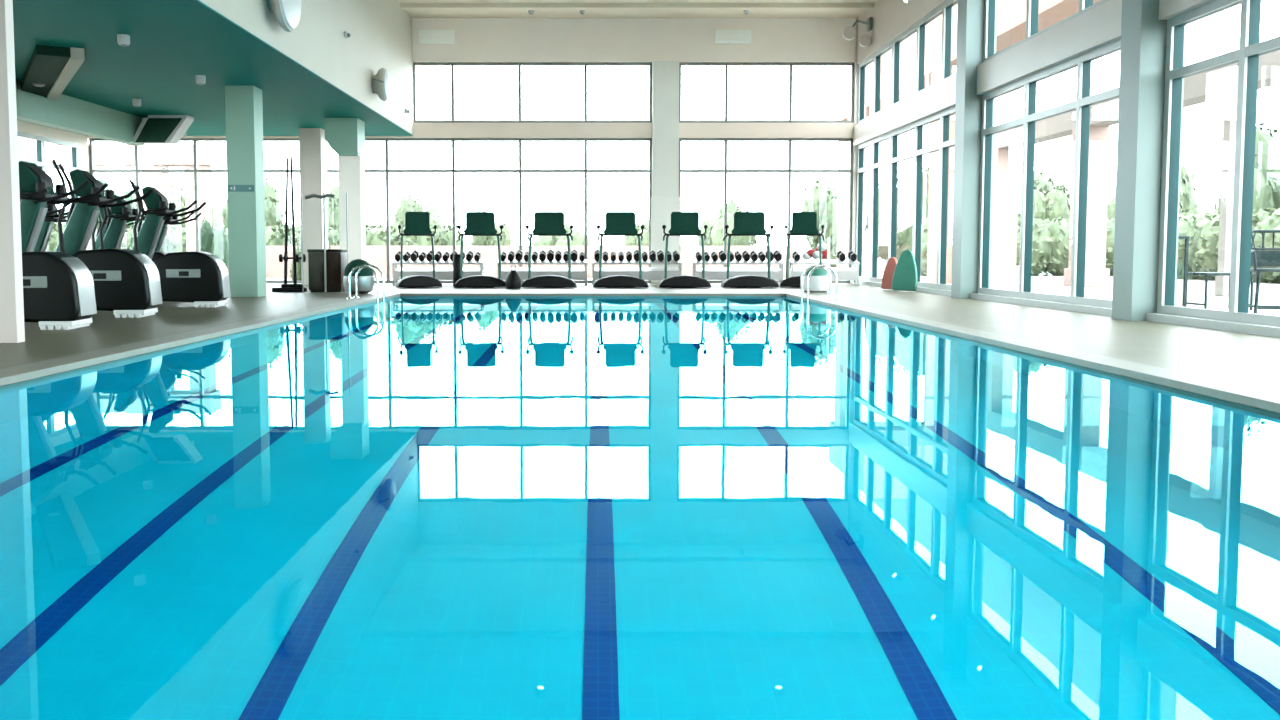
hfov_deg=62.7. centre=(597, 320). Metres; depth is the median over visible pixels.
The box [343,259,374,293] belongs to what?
ball
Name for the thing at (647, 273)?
shelf
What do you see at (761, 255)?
dumbbell
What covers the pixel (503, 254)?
dumbbell
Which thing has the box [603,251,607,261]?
dumbbell
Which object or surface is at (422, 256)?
dumbbell
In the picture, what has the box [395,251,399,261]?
dumbbell
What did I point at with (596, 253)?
dumbbell
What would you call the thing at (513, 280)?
kettlebell
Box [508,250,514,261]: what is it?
dumbbell
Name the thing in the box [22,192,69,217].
elliptical trainer
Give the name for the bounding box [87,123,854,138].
horizontal beam
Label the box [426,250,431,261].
dumbbell
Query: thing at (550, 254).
dumbbell
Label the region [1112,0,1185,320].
column
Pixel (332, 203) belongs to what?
tree
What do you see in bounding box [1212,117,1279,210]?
tree
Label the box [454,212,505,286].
treadmill
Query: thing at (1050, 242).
hedge
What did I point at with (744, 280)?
hood
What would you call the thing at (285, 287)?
stand
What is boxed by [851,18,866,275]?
column corner
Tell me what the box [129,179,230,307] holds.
elliptical trainer
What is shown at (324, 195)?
cable machine
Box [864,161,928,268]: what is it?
tree
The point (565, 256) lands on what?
dumbbell
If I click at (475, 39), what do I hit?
wall
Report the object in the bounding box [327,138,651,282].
window
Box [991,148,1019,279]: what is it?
porch column
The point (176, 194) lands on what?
tree
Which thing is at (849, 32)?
floodlight
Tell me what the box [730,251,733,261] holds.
dumbbell
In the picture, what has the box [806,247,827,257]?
ball
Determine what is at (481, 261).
tray
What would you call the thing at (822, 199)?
tree
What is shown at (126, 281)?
elliptical trainer
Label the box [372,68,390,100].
floodlight
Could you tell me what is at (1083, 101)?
window
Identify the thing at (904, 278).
board
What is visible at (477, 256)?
dumbbell
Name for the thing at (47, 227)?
elliptical trainer
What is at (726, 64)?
window
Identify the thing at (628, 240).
tree
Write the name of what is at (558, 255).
dumbbell
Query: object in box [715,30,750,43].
air vent
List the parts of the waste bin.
bin lid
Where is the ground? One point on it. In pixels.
(880, 266)
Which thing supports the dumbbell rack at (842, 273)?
on the floor
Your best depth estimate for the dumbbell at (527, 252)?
25.45 m
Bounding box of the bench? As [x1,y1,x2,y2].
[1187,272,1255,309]
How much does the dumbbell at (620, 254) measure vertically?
0.263 m
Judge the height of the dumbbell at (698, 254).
0.260 m
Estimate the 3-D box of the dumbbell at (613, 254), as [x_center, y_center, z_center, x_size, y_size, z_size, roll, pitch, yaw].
[0.374,-1.573,25.622,0.127,0.265,0.388,0,4,0]
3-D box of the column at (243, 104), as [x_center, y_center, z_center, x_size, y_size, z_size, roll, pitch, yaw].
[-6.365,-2.328,18.975,0.510,3.770,0.525,0,4,0]
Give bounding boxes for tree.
[62,172,141,232]
[169,178,219,230]
[217,176,284,231]
[327,180,338,233]
[390,191,440,234]
[469,208,512,245]
[532,222,591,245]
[622,216,648,245]
[697,196,757,245]
[800,175,837,267]
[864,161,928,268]
[1017,162,1070,271]
[1107,157,1203,218]
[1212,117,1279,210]
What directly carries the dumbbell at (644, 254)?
in the dumbbell rack at (647, 273)
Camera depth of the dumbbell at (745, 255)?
25.46 m
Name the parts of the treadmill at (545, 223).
handrail, handrail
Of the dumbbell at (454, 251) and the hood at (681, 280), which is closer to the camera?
the hood at (681, 280)
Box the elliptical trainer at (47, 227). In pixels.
[34,204,67,250]
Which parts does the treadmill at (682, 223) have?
handrail, handrail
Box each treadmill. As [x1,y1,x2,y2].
[396,212,442,286]
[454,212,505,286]
[522,212,576,286]
[593,212,647,286]
[659,212,710,286]
[720,212,778,286]
[780,212,824,286]
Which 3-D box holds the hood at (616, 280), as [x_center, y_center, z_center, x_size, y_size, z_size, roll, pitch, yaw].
[0.510,-0.902,23.692,1.240,0.260,0.600,0,4,0]
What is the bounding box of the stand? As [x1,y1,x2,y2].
[272,157,306,291]
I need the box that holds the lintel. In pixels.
[18,144,214,166]
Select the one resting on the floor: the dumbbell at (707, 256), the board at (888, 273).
the board at (888, 273)
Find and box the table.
[1178,236,1189,306]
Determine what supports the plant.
on the paving
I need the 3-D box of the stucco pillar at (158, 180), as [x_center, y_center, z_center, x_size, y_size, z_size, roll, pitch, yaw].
[-13.600,-3.042,32.370,0.744,3.480,0.744,0,4,0]
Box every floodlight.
[267,0,300,31]
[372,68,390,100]
[842,17,871,46]
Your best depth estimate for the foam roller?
24.47 m
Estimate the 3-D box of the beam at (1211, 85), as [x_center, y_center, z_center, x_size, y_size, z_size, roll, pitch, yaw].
[11.900,-4.683,21.387,0.600,0.550,19.300,0,4,0]
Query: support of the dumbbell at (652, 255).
in the dumbbell rack at (647, 273)
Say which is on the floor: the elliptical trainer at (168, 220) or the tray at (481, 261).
the elliptical trainer at (168, 220)
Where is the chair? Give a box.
[1249,230,1279,313]
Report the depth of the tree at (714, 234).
45.76 m
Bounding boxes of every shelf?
[393,268,482,279]
[498,268,586,279]
[593,268,681,279]
[693,268,782,279]
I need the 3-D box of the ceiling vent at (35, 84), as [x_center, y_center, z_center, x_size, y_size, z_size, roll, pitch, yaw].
[-9.335,-3.941,17.534,0.177,0.040,0.180,-2,4,-31]
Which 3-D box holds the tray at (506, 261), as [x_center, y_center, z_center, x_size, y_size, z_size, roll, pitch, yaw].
[-1.350,-1.442,25.631,2.200,0.120,0.380,0,4,0]
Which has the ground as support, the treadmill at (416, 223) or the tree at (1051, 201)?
the tree at (1051, 201)
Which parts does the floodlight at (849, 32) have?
arm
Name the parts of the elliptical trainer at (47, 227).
tower trim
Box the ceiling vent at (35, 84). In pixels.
[33,83,44,86]
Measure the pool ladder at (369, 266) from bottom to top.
1.641 m
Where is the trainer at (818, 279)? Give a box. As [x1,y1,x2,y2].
[800,267,831,291]
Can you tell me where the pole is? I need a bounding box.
[825,237,829,296]
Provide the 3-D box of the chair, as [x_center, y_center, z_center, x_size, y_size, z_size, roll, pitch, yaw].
[8.355,-0.565,12.905,0.656,1.122,0.630,1,4,20]
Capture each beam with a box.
[16,81,143,145]
[853,0,1213,145]
[994,50,1279,148]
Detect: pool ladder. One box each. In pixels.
[347,264,384,301]
[801,264,838,301]
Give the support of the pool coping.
on the floor
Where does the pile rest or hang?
on the dumbbell rack at (842, 273)
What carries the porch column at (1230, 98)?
on the paving
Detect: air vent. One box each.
[419,30,453,43]
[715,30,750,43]
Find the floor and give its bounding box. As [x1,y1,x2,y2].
[0,283,1279,391]
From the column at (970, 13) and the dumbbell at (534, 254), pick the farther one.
the dumbbell at (534, 254)
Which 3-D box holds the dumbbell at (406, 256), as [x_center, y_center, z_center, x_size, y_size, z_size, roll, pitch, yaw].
[-4.668,-1.574,25.622,0.128,0.266,0.388,0,4,0]
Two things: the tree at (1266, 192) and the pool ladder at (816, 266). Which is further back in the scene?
the tree at (1266, 192)
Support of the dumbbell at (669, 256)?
in the dumbbell rack at (647, 273)
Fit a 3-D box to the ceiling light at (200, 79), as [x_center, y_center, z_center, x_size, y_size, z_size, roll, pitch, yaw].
[-6.650,-4.028,17.572,0.160,0.150,0.160,0,4,0]
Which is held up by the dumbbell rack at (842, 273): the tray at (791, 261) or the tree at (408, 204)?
the tray at (791, 261)
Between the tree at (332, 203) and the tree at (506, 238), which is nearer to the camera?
the tree at (332, 203)
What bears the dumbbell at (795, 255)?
in the dumbbell rack at (842, 273)
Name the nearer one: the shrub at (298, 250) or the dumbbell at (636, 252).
the dumbbell at (636, 252)
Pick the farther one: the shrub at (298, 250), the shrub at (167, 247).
the shrub at (298, 250)
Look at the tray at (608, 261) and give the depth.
25.48 m
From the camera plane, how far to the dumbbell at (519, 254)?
25.46 m
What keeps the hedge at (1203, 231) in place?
on the paving
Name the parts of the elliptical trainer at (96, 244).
moving arm, moving arm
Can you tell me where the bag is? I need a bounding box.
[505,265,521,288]
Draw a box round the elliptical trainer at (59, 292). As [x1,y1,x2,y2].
[18,161,107,329]
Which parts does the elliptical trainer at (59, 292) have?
moving arm, plate, tower trim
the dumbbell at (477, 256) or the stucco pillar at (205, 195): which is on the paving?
the stucco pillar at (205, 195)
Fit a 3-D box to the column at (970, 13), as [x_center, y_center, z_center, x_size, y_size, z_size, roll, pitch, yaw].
[6.560,-3.749,18.277,0.520,6.700,0.470,0,4,0]
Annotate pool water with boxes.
[0,296,1279,719]
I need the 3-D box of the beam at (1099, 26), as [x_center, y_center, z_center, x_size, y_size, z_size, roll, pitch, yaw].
[6.650,-5.182,11.181,0.300,3.500,31.000,0,4,0]
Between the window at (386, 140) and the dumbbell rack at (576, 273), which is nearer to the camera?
the dumbbell rack at (576, 273)
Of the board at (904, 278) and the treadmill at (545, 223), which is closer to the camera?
the board at (904, 278)
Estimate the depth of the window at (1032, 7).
16.14 m
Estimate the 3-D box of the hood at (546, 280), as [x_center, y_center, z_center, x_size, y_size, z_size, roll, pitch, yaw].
[-1.100,-0.902,23.692,1.240,0.260,0.600,0,4,0]
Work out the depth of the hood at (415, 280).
23.41 m
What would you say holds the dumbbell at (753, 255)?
in the dumbbell rack at (710, 273)
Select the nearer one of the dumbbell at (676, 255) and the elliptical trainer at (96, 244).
the elliptical trainer at (96, 244)
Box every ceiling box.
[21,45,84,99]
[134,115,193,143]
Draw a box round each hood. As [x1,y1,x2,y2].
[396,275,442,286]
[454,275,505,286]
[522,275,576,286]
[593,275,647,286]
[659,275,710,286]
[720,275,778,286]
[780,275,800,286]
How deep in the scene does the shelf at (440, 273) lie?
25.48 m
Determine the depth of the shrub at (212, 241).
29.14 m
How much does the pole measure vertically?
1.070 m
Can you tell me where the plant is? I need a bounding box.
[1176,261,1187,305]
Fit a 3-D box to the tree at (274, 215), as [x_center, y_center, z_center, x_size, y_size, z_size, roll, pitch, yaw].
[-13.166,-3.448,40.809,2.462,4.447,2.974,3,5,40]
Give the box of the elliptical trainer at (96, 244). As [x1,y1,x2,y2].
[92,207,145,249]
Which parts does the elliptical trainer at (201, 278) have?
moving arm, moving arm, tower trim, plate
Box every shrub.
[129,212,143,249]
[161,234,173,252]
[195,214,228,269]
[290,235,330,279]
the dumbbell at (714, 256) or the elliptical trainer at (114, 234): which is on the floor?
the elliptical trainer at (114, 234)
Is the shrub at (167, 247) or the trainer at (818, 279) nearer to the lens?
the trainer at (818, 279)
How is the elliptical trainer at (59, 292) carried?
on the floor
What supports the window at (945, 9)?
in the beam at (1099, 26)
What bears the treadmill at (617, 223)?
on the floor
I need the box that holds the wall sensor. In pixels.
[344,31,350,37]
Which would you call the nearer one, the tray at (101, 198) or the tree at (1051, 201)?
the tray at (101, 198)
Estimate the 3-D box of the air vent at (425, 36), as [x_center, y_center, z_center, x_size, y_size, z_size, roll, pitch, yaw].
[-4.080,-7.184,26.532,0.900,0.340,0.100,0,4,0]
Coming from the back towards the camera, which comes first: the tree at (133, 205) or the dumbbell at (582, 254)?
the tree at (133, 205)
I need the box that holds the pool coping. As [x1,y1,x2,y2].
[0,293,1279,412]
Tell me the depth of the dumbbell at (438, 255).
25.46 m
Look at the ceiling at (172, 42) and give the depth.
16.69 m
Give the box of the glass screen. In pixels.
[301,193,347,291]
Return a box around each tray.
[20,182,67,200]
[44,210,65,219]
[46,204,54,215]
[74,187,115,204]
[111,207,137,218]
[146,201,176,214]
[162,217,177,222]
[392,259,483,263]
[497,259,587,263]
[592,259,682,263]
[692,259,784,263]
[789,259,859,263]
[790,268,858,279]
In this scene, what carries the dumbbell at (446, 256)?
in the dumbbell rack at (440, 273)
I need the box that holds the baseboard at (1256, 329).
[850,280,1279,337]
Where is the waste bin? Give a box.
[307,249,346,291]
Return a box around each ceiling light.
[117,34,129,46]
[132,98,140,106]
[195,75,205,84]
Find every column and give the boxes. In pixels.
[0,0,24,342]
[225,86,265,296]
[299,128,327,284]
[324,118,365,262]
[651,61,679,282]
[951,0,996,298]
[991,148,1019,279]
[1064,126,1109,286]
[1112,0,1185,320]
[1215,91,1236,295]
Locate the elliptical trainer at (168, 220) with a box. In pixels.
[141,195,201,251]
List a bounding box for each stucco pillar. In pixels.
[141,165,170,240]
[184,165,211,251]
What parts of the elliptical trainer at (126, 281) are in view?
moving arm, moving arm, tower trim, plate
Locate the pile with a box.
[802,243,827,259]
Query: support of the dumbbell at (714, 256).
in the dumbbell rack at (710, 273)
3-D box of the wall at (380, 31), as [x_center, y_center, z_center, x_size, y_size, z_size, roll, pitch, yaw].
[-4.825,-5.167,11.182,0.250,2.930,31.000,0,4,0]
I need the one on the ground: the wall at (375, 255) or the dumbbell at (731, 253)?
the wall at (375, 255)
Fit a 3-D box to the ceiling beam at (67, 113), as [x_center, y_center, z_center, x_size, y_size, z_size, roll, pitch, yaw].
[-10.160,-3.277,9.504,0.280,0.620,27.400,0,4,0]
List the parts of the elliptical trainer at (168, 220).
tower trim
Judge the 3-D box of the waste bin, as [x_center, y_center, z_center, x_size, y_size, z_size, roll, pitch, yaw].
[-5.500,-1.029,21.379,0.690,0.860,0.530,0,4,0]
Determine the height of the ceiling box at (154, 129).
0.580 m
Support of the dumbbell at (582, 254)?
in the dumbbell rack at (576, 273)
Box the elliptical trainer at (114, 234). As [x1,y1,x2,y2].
[99,194,166,261]
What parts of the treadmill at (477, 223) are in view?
handrail, handrail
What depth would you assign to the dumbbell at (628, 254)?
25.46 m
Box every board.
[881,257,896,288]
[892,250,917,290]
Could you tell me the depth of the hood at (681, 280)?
23.40 m
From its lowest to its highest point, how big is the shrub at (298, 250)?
2.093 m
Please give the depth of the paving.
23.39 m
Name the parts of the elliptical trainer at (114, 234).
moving arm, moving arm, tower trim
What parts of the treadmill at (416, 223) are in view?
handrail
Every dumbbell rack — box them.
[392,259,483,284]
[497,259,587,284]
[592,259,682,284]
[692,259,784,284]
[789,259,859,284]
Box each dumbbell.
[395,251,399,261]
[403,251,409,261]
[410,250,418,261]
[419,251,425,261]
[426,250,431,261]
[435,251,441,261]
[443,252,449,261]
[450,250,457,261]
[466,251,472,261]
[474,252,480,261]
[501,251,505,261]
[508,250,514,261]
[515,249,522,261]
[524,251,528,261]
[532,251,537,261]
[539,250,545,261]
[547,249,553,261]
[555,250,561,261]
[563,250,567,261]
[571,249,577,261]
[579,252,584,261]
[594,249,598,261]
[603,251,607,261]
[611,251,615,261]
[618,251,623,261]
[626,251,631,261]
[634,250,638,261]
[642,251,647,261]
[649,250,655,261]
[657,250,663,261]
[667,251,671,261]
[673,250,679,261]
[696,251,701,261]
[705,252,709,261]
[711,251,717,261]
[719,250,725,261]
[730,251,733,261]
[735,251,741,261]
[742,250,749,261]
[750,251,757,261]
[758,251,765,261]
[765,251,773,261]
[773,250,781,261]
[792,251,799,261]
[837,250,845,261]
[848,250,856,261]
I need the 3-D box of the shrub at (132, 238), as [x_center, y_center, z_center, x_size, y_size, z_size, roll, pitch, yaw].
[-13.010,-1.932,30.470,1.180,2.521,1.305,-2,4,-24]
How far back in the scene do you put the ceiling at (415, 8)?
25.06 m
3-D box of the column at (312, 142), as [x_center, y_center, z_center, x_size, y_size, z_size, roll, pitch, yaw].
[-6.880,-2.756,25.423,0.520,3.770,0.500,0,4,0]
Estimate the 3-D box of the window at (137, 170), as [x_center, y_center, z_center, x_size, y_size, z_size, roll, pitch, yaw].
[-10.075,-2.825,26.997,5.850,3.700,0.150,0,4,0]
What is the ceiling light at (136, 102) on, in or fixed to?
attached to the ceiling at (172, 42)
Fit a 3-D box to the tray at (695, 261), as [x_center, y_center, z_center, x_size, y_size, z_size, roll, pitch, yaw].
[3.420,-1.442,25.631,2.200,0.120,0.380,0,4,0]
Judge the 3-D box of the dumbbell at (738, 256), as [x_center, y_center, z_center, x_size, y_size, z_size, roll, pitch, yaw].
[3.420,-1.578,25.622,0.134,0.276,0.390,0,4,0]
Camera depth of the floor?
11.62 m
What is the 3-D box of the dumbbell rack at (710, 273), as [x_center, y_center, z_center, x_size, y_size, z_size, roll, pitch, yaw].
[3.420,-1.195,25.692,2.200,0.620,0.530,0,4,0]
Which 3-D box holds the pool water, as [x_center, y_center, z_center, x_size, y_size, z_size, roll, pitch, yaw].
[-0.095,0.167,10.609,7.550,0.001,19.750,0,4,0]
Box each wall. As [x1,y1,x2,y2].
[17,120,91,249]
[199,0,412,134]
[228,246,801,277]
[412,18,855,61]
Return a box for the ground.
[802,256,886,270]
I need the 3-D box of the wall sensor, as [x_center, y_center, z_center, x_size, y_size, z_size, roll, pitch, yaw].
[-4.646,-5.313,19.491,0.108,0.100,0.140,0,4,0]
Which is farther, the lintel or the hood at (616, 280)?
the lintel
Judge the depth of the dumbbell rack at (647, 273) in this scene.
25.48 m
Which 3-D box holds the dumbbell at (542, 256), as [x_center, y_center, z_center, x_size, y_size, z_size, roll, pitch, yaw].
[-1.350,-1.588,25.621,0.147,0.297,0.393,0,4,0]
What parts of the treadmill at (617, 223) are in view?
handrail, handrail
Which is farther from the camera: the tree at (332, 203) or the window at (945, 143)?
the tree at (332, 203)
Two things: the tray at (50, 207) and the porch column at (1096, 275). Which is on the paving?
the porch column at (1096, 275)
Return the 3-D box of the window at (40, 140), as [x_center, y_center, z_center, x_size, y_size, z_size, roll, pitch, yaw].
[-13.075,-2.595,22.778,0.150,3.200,7.300,0,4,0]
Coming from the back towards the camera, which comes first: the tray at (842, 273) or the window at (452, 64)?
the window at (452, 64)
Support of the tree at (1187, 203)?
on the ground
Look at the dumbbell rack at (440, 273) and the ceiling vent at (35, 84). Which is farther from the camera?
the dumbbell rack at (440, 273)
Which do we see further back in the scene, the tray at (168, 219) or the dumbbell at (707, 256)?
the dumbbell at (707, 256)
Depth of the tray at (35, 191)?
10.94 m
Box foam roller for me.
[453,254,459,285]
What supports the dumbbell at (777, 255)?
in the dumbbell rack at (710, 273)
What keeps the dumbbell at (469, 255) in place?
in the dumbbell rack at (440, 273)
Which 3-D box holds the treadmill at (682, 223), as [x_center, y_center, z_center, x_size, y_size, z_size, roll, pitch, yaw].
[1.992,-1.658,24.282,1.166,1.690,1.880,0,4,3]
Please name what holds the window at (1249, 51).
in the beam at (1099, 26)
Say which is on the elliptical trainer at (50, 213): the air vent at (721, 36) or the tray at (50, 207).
the tray at (50, 207)
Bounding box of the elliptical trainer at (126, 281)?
[52,160,162,317]
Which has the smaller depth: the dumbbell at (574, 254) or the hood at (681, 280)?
the hood at (681, 280)
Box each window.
[17,131,79,250]
[89,138,301,282]
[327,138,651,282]
[413,62,651,122]
[679,62,854,122]
[679,138,852,282]
[856,106,954,289]
[858,0,957,123]
[978,39,1120,307]
[983,0,1108,61]
[1157,0,1279,326]
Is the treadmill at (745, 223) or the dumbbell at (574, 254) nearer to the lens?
the treadmill at (745, 223)
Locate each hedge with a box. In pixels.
[48,223,464,251]
[920,216,1114,275]
[1177,205,1279,282]
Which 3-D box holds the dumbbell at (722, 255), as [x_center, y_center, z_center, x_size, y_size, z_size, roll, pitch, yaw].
[3.036,-1.589,25.621,0.150,0.300,0.394,0,4,0]
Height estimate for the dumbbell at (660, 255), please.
0.298 m
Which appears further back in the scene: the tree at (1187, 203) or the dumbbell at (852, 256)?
the tree at (1187, 203)
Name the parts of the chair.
armrest, leg, seat, backrest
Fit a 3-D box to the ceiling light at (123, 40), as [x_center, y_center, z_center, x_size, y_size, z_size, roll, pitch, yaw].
[-6.450,-3.810,14.279,0.160,0.150,0.160,0,4,0]
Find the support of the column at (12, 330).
on the floor
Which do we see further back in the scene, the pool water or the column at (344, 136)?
the column at (344, 136)
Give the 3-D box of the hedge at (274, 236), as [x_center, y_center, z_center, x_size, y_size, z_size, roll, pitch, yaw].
[-15.996,-2.554,38.413,22.431,2.176,1.907,0,4,0]
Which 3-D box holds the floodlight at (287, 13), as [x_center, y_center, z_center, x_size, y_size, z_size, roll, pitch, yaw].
[-4.526,-4.761,15.093,0.325,1.160,1.209,0,4,0]
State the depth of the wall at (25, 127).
25.85 m
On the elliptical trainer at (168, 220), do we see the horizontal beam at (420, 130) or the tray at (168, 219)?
the tray at (168, 219)
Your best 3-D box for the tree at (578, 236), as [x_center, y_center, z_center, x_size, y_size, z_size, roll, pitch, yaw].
[-1.657,-3.417,49.528,3.163,2.740,2.419,3,5,38]
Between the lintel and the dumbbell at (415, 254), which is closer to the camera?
the dumbbell at (415, 254)
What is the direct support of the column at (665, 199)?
on the floor
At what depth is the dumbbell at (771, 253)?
25.45 m
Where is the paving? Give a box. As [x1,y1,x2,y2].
[266,271,1279,315]
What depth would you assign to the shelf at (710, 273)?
25.48 m
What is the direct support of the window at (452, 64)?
in the wall at (475, 39)
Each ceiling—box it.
[13,0,412,135]
[398,0,876,17]
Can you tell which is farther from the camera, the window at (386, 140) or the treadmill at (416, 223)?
the window at (386, 140)
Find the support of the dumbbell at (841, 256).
in the dumbbell rack at (842, 273)
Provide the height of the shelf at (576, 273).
0.300 m
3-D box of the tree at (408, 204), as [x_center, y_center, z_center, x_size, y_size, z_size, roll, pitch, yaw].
[-7.307,-3.394,42.830,1.992,3.861,2.605,3,5,36]
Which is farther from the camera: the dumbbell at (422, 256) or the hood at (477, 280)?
the dumbbell at (422, 256)

